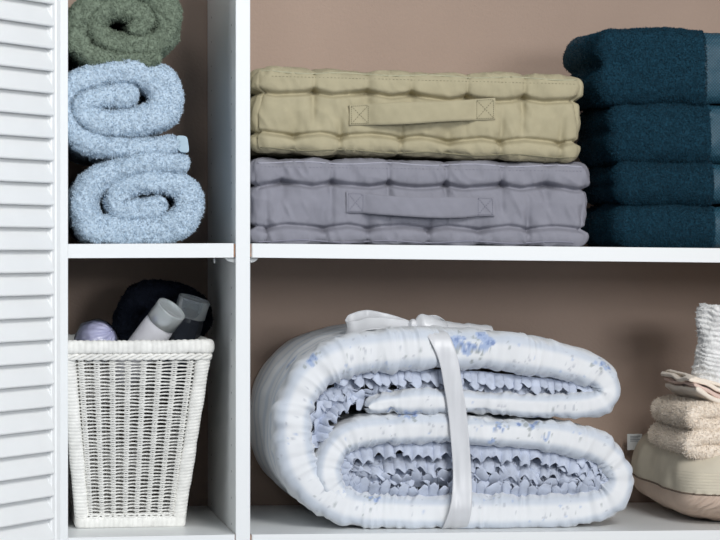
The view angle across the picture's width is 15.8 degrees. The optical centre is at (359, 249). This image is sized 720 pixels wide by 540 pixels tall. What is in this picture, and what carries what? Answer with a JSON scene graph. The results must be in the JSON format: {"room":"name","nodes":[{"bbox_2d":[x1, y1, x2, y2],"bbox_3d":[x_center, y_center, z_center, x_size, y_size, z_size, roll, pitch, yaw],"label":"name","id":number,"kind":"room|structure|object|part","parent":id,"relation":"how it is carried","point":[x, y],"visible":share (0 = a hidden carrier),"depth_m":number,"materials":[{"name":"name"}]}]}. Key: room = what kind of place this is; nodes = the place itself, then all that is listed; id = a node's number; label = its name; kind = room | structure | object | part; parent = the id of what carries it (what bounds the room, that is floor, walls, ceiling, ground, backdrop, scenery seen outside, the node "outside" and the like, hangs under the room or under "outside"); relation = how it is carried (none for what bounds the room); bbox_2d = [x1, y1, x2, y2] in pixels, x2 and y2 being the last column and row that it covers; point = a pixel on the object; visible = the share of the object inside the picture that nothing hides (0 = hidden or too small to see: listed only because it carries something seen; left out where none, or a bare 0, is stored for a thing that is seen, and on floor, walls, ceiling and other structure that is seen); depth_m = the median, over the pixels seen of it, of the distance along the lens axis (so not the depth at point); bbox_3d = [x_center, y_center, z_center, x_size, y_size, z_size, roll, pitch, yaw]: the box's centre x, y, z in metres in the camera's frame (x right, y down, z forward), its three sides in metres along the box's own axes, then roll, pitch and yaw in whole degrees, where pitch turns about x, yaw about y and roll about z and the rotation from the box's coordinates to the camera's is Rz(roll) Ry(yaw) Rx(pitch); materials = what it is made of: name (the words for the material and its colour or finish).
{"room":"linen closet","nodes":[
{"label":"linen closet","id":0,"kind":"room"},
{"bbox_2d":[68,0,719,507],"bbox_3d":[-0.190,0.075,3.512,3.100,2.450,0.080,0,0,-9],"label":"wall","id":1,"kind":"structure","parent":0,"point":[638,317],"depth_m":3.52,"materials":[{"name":"brown paint"}]},
{"bbox_3d":[-0.108,1.325,2.989,3.100,0.050,0.980,0,0,-9],"label":"floor","id":2,"kind":"structure","parent":0,"visible":0},
{"bbox_2d":[60,0,719,539],"bbox_3d":[0.167,0.250,3.344,1.118,2.100,0.358,0,0,-9],"label":"shelving unit","id":3,"kind":"object","parent":2,"relation":"on","point":[229,514],"visible":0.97,"depth_m":3.16,"materials":[{"name":"white laminate"}]},
{"bbox_2d":[0,0,59,539],"bbox_3d":[-0.443,0.255,2.920,0.028,2.010,0.360,0,0,25],"label":"door","id":4,"kind":"structure","parent":3,"relation":"attached to","point":[29,29],"depth_m":3.02,"materials":[{"name":"white paint"}]},
{"bbox_3d":[-0.380,0.250,3.259,0.011,2.100,0.358,0,0,-9],"label":"panel","id":5,"kind":"part","parent":3,"relation":"part of","materials":[{"name":"white laminate"}]},
{"bbox_2d":[68,150,204,243],"bbox_3d":[-0.289,-0.062,3.257,0.172,0.124,0.298,0,0,-9],"label":"rolled towel","id":6,"kind":"object","parent":3,"relation":"on","point":[149,197],"visible":0.97,"depth_m":3.12,"materials":[{"name":"blue fabric"}]},
{"bbox_2d":[68,58,188,165],"bbox_3d":[-0.314,-0.172,3.261,0.177,0.132,0.302,0,0,-9],"label":"rolled towel","id":7,"kind":"object","parent":6,"relation":"on","point":[116,109],"visible":0.87,"depth_m":3.12,"materials":[{"name":"blue fabric"}]},
{"bbox_2d":[68,0,182,71],"bbox_3d":[-0.305,-0.273,3.257,0.157,0.129,0.293,0,0,-9],"label":"rolled towel","id":8,"kind":"object","parent":7,"relation":"on","point":[99,31],"visible":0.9,"depth_m":3.12,"materials":[{"name":"green fabric"}]},
{"bbox_2d":[68,334,213,527],"bbox_3d":[-0.290,0.226,3.271,0.192,0.234,0.242,0,0,-9],"label":"wicker basket","id":9,"kind":"object","parent":3,"relation":"on","point":[179,442],"visible":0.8,"depth_m":3.18,"materials":[{"name":"white wicker"}]},
{"bbox_3d":[-0.378,0.227,3.360,0.045,0.229,0.020,0,0,23],"label":"corner post","id":10,"kind":"part","parent":9,"relation":"part of","materials":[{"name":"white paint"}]},
{"bbox_3d":[-0.349,0.227,3.171,0.040,0.229,0.058,0,0,-9],"label":"corner post","id":11,"kind":"part","parent":9,"relation":"part of","materials":[{"name":"white wicker"}]},
{"bbox_2d":[74,318,118,363],"bbox_3d":[-0.327,0.113,3.213,0.056,0.056,0.056,0,0,-9],"label":"ball","id":12,"kind":"object","parent":9,"relation":"in","point":[96,329],"visible":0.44,"depth_m":3.20,"materials":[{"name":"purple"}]},
{"bbox_2d":[90,508,168,515],"bbox_3d":[-0.296,0.338,3.283,0.117,0.004,0.163,0,0,-9],"label":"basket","id":13,"kind":"object","parent":9,"relation":"on","point":[95,511],"depth_m":3.20,"materials":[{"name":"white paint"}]},
{"bbox_2d":[108,298,184,386],"bbox_3d":[-0.267,0.116,3.231,0.106,0.113,0.040,0,0,29],"label":"toiletry bottle","id":14,"kind":"object","parent":9,"relation":"in","point":[165,316],"visible":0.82,"depth_m":3.21,"materials":[{"name":"white plastic"}]},
{"bbox_2d":[111,278,213,340],"bbox_3d":[-0.254,0.085,3.328,0.134,0.099,0.083,0,0,-9],"label":"rolled washcloth","id":15,"kind":"object","parent":9,"relation":"in","point":[139,298],"visible":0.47,"depth_m":3.30,"materials":[{"name":"black fabric"}]},
{"bbox_3d":[-0.237,0.227,3.382,0.053,0.229,0.019,0,0,-34],"label":"corner post","id":16,"kind":"part","parent":9,"relation":"part of","materials":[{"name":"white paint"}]},
{"bbox_2d":[152,293,209,396],"bbox_3d":[-0.227,0.121,3.279,0.078,0.133,0.041,0,0,24],"label":"toiletry bottle","id":17,"kind":"object","parent":9,"relation":"in","point":[195,309],"visible":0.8,"depth_m":3.26,"materials":[{"name":"grey plastic"}]},
{"bbox_3d":[-0.208,0.227,3.193,0.071,0.229,0.020,0,0,45],"label":"corner post","id":18,"kind":"part","parent":9,"relation":"part of","materials":[{"name":"white wicker"}]},
{"bbox_3d":[-0.276,0.351,3.275,0.200,0.017,0.357,0,0,-9],"label":"shelf","id":19,"kind":"part","parent":3,"relation":"part of","materials":[{"name":"white laminate"}]},
{"bbox_3d":[-0.276,0.001,3.275,0.200,0.018,0.357,0,0,-9],"label":"shelf","id":20,"kind":"part","parent":3,"relation":"part of","materials":[{"name":"white laminate"}]},
{"bbox_3d":[-0.168,0.250,3.292,0.018,2.100,0.358,0,0,-9],"label":"divider panel","id":21,"kind":"part","parent":3,"relation":"part of","materials":[{"name":"white laminate"}]},
{"bbox_2d":[250,157,589,246],"bbox_3d":[0.052,-0.057,3.321,0.432,0.114,0.354,0,0,-9],"label":"cushion","id":22,"kind":"object","parent":3,"relation":"on","point":[310,200],"visible":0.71,"depth_m":3.17,"materials":[{"name":"purple fabric"}]},
{"bbox_2d":[250,66,583,163],"bbox_3d":[0.050,-0.165,3.317,0.422,0.118,0.360,0,0,-9],"label":"cushion","id":23,"kind":"object","parent":22,"relation":"on","point":[296,112],"visible":0.75,"depth_m":3.16,"materials":[{"name":"beige fabric"}]},
{"bbox_3d":[0.077,-0.169,3.150,0.180,0.035,0.021,0,0,-9],"label":"handle","id":24,"kind":"part","parent":23,"relation":"part of","materials":[{"name":"beige fabric"}]},
{"bbox_3d":[0.075,-0.055,3.157,0.184,0.032,0.021,0,0,-9],"label":"handle","id":25,"kind":"part","parent":22,"relation":"part of","materials":[{"name":"purple fabric"}]},
{"bbox_2d":[250,323,633,528],"bbox_3d":[0.097,0.219,3.342,0.459,0.252,0.314,0,0,-9],"label":"comforter","id":26,"kind":"object","parent":3,"relation":"on","point":[320,445],"visible":0.98,"depth_m":3.20,"materials":[{"name":"fabric"}]},
{"bbox_2d":[345,310,492,528],"bbox_3d":[0.090,0.210,3.340,0.175,0.270,0.310,0,0,10],"label":"satin ribbon","id":27,"kind":"object","parent":26,"relation":"on","point":[459,513],"visible":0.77,"depth_m":3.19,"materials":[{"name":"white fabric"}]},
{"bbox_3d":[0.280,0.355,3.361,0.889,0.024,0.357,0,0,-9],"label":"shelf","id":28,"kind":"part","parent":3,"relation":"part of","materials":[{"name":"white laminate"}]},
{"bbox_3d":[0.280,0.005,3.361,0.889,0.027,0.357,0,0,-9],"label":"shelf","id":29,"kind":"part","parent":3,"relation":"part of","materials":[{"name":"white laminate"}]},
{"bbox_2d":[581,203,719,247],"bbox_3d":[0.435,-0.030,3.329,0.287,0.066,0.220,0,0,-9],"label":"folded towel","id":30,"kind":"object","parent":3,"relation":"on","point":[607,225],"visible":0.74,"depth_m":3.23,"materials":[{"name":"blue fabric"}]},
{"bbox_2d":[582,160,719,206],"bbox_3d":[0.437,-0.083,3.328,0.280,0.062,0.214,0,0,-9],"label":"folded towel","id":31,"kind":"object","parent":30,"relation":"on","point":[628,183],"visible":0.9,"depth_m":3.22,"materials":[{"name":"blue fabric"}]},
{"bbox_2d":[577,102,719,167],"bbox_3d":[0.434,-0.146,3.329,0.289,0.087,0.213,0,0,-9],"label":"folded towel","id":32,"kind":"object","parent":31,"relation":"on","point":[666,133],"visible":0.79,"depth_m":3.23,"materials":[{"name":"blue fabric"}]},
{"bbox_2d":[563,26,719,111],"bbox_3d":[0.425,-0.229,3.327,0.306,0.106,0.218,0,0,-9],"label":"folded towel","id":33,"kind":"object","parent":32,"relation":"on","point":[638,66],"visible":0.84,"depth_m":3.22,"materials":[{"name":"blue fabric"}]},
{"bbox_2d":[627,432,719,520],"bbox_3d":[0.536,0.290,3.410,0.331,0.116,0.345,0,0,-9],"label":"pillow","id":34,"kind":"object","parent":3,"relation":"on","point":[689,487],"visible":0.73,"depth_m":3.29,"materials":[{"name":"beige fabric"}]},
{"bbox_2d":[647,421,719,460],"bbox_3d":[0.469,0.245,3.348,0.162,0.052,0.185,0,0,-9],"label":"folded towel","id":35,"kind":"object","parent":34,"relation":"on","point":[698,444],"visible":0.74,"depth_m":3.26,"materials":[{"name":"beige fabric"}]},
{"bbox_2d":[650,394,719,430],"bbox_3d":[0.471,0.212,3.350,0.160,0.050,0.181,0,0,-9],"label":"folded towel","id":36,"kind":"object","parent":35,"relation":"on","point":[682,412],"visible":0.88,"depth_m":3.28,"materials":[{"name":"beige fabric"}]},
{"bbox_2d":[660,369,719,403],"bbox_3d":[0.477,0.178,3.345,0.144,0.044,0.150,0,0,-9],"label":"folded cloth","id":37,"kind":"object","parent":36,"relation":"on","point":[687,385],"visible":0.92,"depth_m":3.29,"materials":[{"name":"beige fabric"}]},
{"bbox_2d":[691,303,719,390],"bbox_3d":[0.470,0.126,3.326,0.096,0.117,0.089,0,0,-9],"label":"rolled towel","id":38,"kind":"object","parent":37,"relation":"on","point":[706,363],"visible":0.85,"depth_m":3.30,"materials":[{"name":"white fabric"}]}
]}

